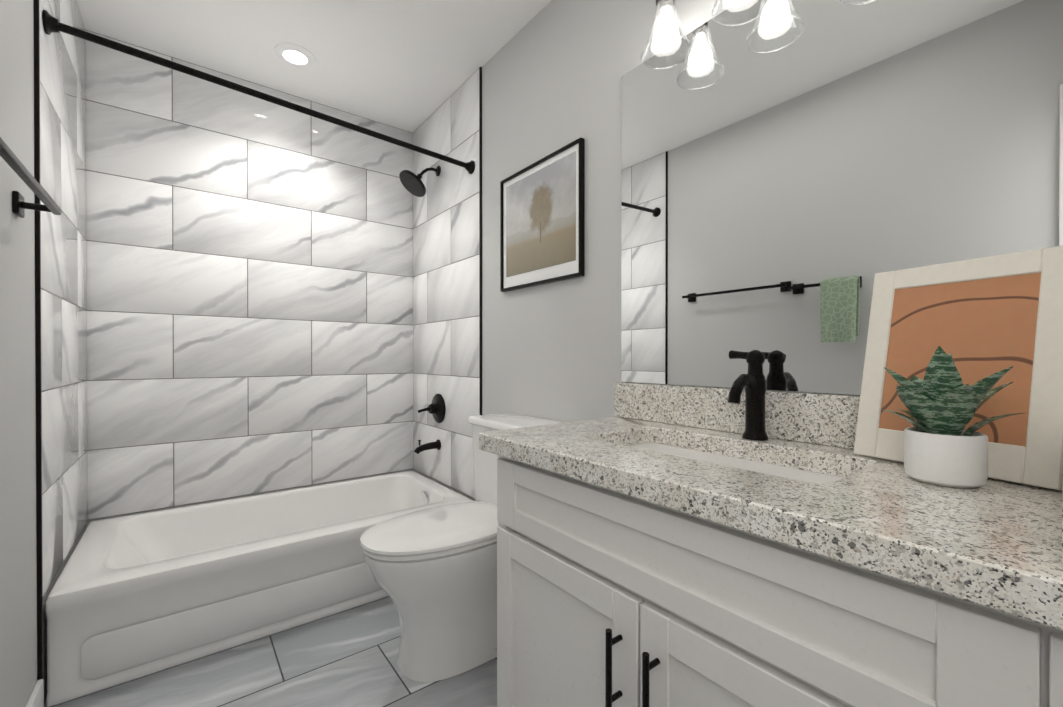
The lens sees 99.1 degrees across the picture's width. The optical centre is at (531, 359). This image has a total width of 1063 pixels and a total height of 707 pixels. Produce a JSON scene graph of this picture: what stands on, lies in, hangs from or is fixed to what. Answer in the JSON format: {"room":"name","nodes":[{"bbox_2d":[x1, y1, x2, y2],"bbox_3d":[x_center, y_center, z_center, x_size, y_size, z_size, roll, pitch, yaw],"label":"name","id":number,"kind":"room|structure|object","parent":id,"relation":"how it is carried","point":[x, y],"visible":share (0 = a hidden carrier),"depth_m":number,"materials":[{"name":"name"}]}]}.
{"room":"bathroom","nodes":[
{"label":"bathroom","id":0,"kind":"room"},
{"bbox_2d":[0,0,85,706],"bbox_3d":[-1.084,-0.143,0.767,0.100,2.590,3.220,0,0,-38],"label":"wall","id":1,"kind":"structure","parent":0,"point":[18,606],"depth_m":1.19,"materials":[{"name":"paint"}]},
{"bbox_2d":[0,137,60,217],"bbox_3d":[-1.119,-0.399,0.959,0.080,0.056,0.646,0,0,-38],"label":"towel rail","id":2,"kind":"object","parent":1,"relation":"attached to","point":[19,168],"visible":0.96,"depth_m":1.08,"materials":[{"name":"black metal"}]},
{"bbox_2d":[26,679,43,706],"bbox_3d":[-0.781,0.999,0.472,0.014,0.110,2.174,0,0,-38],"label":"baseboard","id":3,"kind":"structure","parent":1,"relation":"attached to","point":[36,698],"depth_m":1.29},
{"bbox_2d":[33,0,42,680],"bbox_3d":[-1.449,-0.196,1.332,0.010,2.490,0.011,0,0,-38],"label":"trim","id":4,"kind":"structure","parent":1,"relation":"attached to","point":[38,347],"depth_m":1.33,"materials":[{"name":"black metal"}]},
{"bbox_2d":[39,0,87,595],"bbox_3d":[-1.705,-0.366,1.662,0.008,2.153,0.825,0,0,-38],"label":"wall tile","id":5,"kind":"structure","parent":1,"relation":"attached to","point":[63,288],"depth_m":1.60,"materials":[{"name":"tile"}]},
{"bbox_2d":[42,9,474,173],"bbox_3d":[-0.899,-1.006,1.850,1.501,0.131,0.066,0,0,-38],"label":"shower rod","id":6,"kind":"object","parent":5,"relation":"attached to","point":[51,24],"visible":1,"depth_m":1.67,"materials":[{"name":"black metal"}]},
{"bbox_2d":[86,469,413,527],"bbox_3d":[-1.392,-0.152,2.497,1.520,2.590,0.100,0,0,-38],"label":"wall","id":7,"kind":"structure","parent":0,"point":[88,522],"depth_m":2.32,"materials":[{"name":"paint"}]},
{"bbox_2d":[85,30,412,519],"bbox_3d":[-1.359,-0.370,2.453,1.520,2.153,0.008,0,0,-38],"label":"wall tile","id":8,"kind":"structure","parent":7,"relation":"attached to","point":[249,295],"depth_m":2.32,"materials":[{"name":"tile"}]},
{"bbox_2d":[77,0,550,132],"bbox_3d":[-0.442,-1.490,1.253,1.720,0.100,3.220,0,0,-38],"label":"ceiling","id":9,"kind":"structure","parent":0,"point":[411,66],"depth_m":2.05,"materials":[{"name":"paint"}]},
{"bbox_2d":[274,43,315,67],"bbox_3d":[-1.122,-1.439,2.155,0.176,0.012,0.176,0,0,-38],"label":"recessed light","id":10,"kind":"object","parent":9,"relation":"in","point":[296,55],"visible":1,"depth_m":2.14,"materials":[{"name":"white plastic"}]},
{"bbox_2d":[414,0,859,500],"bbox_3d":[0.201,-0.148,1.754,0.100,2.590,3.220,0,0,-38],"label":"wall","id":11,"kind":"structure","parent":0,"point":[554,72],"depth_m":1.76,"materials":[{"name":"paint"}]},
{"bbox_2d":[413,69,479,498],"bbox_3d":[-0.506,-0.371,2.583,0.008,2.153,0.825,0,0,-38],"label":"wall tile","id":12,"kind":"structure","parent":11,"relation":"attached to","point":[446,286],"depth_m":2.52,"materials":[{"name":"tile"}]},
{"bbox_2d":[399,165,440,196],"bbox_3d":[-0.624,-1.014,2.541,0.225,0.196,0.168,0,0,-38],"label":"shower head","id":13,"kind":"object","parent":12,"relation":"attached to","point":[412,183],"visible":1,"depth_m":2.51},
{"bbox_2d":[414,439,440,453],"bbox_3d":[-0.594,0.492,2.571,0.151,0.079,0.060,0,0,-38],"label":"tub spout","id":14,"kind":"object","parent":12,"relation":"attached to","point":[436,444],"visible":1,"depth_m":2.56,"materials":[{"name":"black metal"}]},
{"bbox_2d":[418,394,445,422],"bbox_3d":[-0.584,0.282,2.578,0.125,0.170,0.170,0,0,-38],"label":"shower valve","id":15,"kind":"object","parent":12,"relation":"attached to","point":[436,408],"visible":1,"depth_m":2.58,"materials":[{"name":"black metal"}]},
{"bbox_2d":[479,67,481,414],"bbox_3d":[-0.252,-0.201,2.251,0.010,2.490,0.011,0,0,-38],"label":"trim","id":16,"kind":"structure","parent":11,"relation":"attached to","point":[480,221],"depth_m":2.25,"materials":[{"name":"black metal"}]},
{"bbox_2d":[500,137,584,291],"bbox_3d":[0.027,-0.562,1.876,0.022,0.505,0.530,0,0,-38],"label":"framed wall art","id":17,"kind":"object","parent":11,"relation":"attached to","point":[542,220],"visible":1,"depth_m":1.84,"materials":[{"name":"black metal"}]},
{"bbox_2d":[641,0,691,68],"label":"sconce","id":18,"kind":"object","parent":11,"relation":"attached to","point":[667,33],"depth_m":1.26,"materials":[{"name":"clear glass"}]},
{"bbox_2d":[614,382,859,449],"bbox_3d":[0.678,0.137,1.029,0.023,0.115,1.284,0,0,-38],"label":"backsplash","id":19,"kind":"structure","parent":11,"relation":"attached to","point":[825,419],"depth_m":1.18,"materials":[{"name":"grey stone"}]},
{"bbox_2d":[712,0,772,26],"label":"sconce","id":20,"kind":"object","parent":11,"relation":"attached to","point":[738,3],"depth_m":1.15,"materials":[{"name":"clear glass"}]},
{"bbox_2d":[621,0,1062,394],"bbox_3d":[0.690,-0.435,1.027,0.006,1.028,1.267,0,0,-38],"label":"mirror","id":21,"kind":"object","parent":11,"relation":"attached to","point":[797,176],"visible":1,"depth_m":1.05,"materials":[{"name":"clear glass"}]},
{"bbox_3d":[-0.442,1.101,1.267,1.720,0.096,3.220,0,0,-38],"label":"floor","id":22,"kind":"structure","parent":0,"visible":0},
{"bbox_2d":[44,596,496,706],"bbox_3d":[-0.286,1.052,1.064,1.520,0.004,2.510,0,0,-38],"label":"floor","id":23,"kind":"structure","parent":22,"relation":"on","point":[346,658],"depth_m":1.49,"materials":[{"name":"tile"}]},
{"bbox_2d":[45,470,473,706],"bbox_3d":[-1.110,0.877,2.135,1.498,0.334,0.804,0,0,-38],"label":"bathtub","id":24,"kind":"object","parent":23,"relation":"on","point":[131,597],"visible":0.75,"depth_m":1.72,"materials":[{"name":"ceramic"}]},
{"bbox_2d":[360,413,564,681],"bbox_3d":[-0.253,0.643,1.668,0.725,0.806,0.468,0,0,-38],"label":"toilet","id":25,"kind":"object","parent":23,"relation":"on","point":[433,570],"visible":0.56,"depth_m":1.50,"materials":[{"name":"ceramic"}]},
{"bbox_2d":[479,446,1062,706],"bbox_3d":[0.471,0.646,0.856,0.563,0.809,1.258,0,0,-38],"label":"bathroom vanity","id":26,"kind":"object","parent":23,"relation":"on","point":[658,545],"depth_m":0.70,"materials":[{"name":"paint"}]},
{"bbox_2d":[479,414,1062,617],"bbox_3d":[0.468,0.219,0.868,0.553,0.045,1.284,0,0,-38],"label":"countertop","id":27,"kind":"structure","parent":26,"relation":"on","point":[998,538],"depth_m":0.65,"materials":[{"name":"grey stone"}]},
{"bbox_2d":[635,438,834,477],"bbox_3d":[0.400,0.300,1.014,0.296,0.142,0.574,0,0,-38],"label":"sink","id":28,"kind":"object","parent":27,"relation":"in","point":[801,468],"depth_m":1.08,"materials":[{"name":"white ceramic"}]},
{"bbox_2d":[728,350,768,440],"bbox_3d":[0.506,0.085,1.103,0.144,0.218,0.092,0,0,-38],"label":"faucet","id":29,"kind":"object","parent":27,"relation":"on","point":[752,381],"visible":0.96,"depth_m":1.10,"materials":[{"name":"black metal"}]},
{"bbox_2d":[880,346,1022,487],"bbox_3d":[0.670,0.087,0.728,0.182,0.218,0.168,0,0,-38],"label":"potted plant","id":30,"kind":"object","parent":27,"relation":"on","point":[942,403],"visible":1,"depth_m":0.71,"materials":[{"name":"plant"}]},
{"bbox_2d":[853,246,1062,490],"bbox_3d":[0.757,0.007,0.815,0.017,0.380,0.285,12,-5,-25],"label":"frame","id":31,"kind":"object","parent":27,"relation":"on","point":[978,319],"visible":0.92,"depth_m":0.78,"materials":[{"name":"wood"}]},
{"bbox_2d":[1062,506,1062,564],"bbox_3d":[0.780,0.140,0.471,0.485,0.115,0.272,0,0,-38],"label":"block","id":32,"kind":"object","parent":27,"relation":"on","point":[1062,535],"visible":1,"depth_m":0.43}
]}

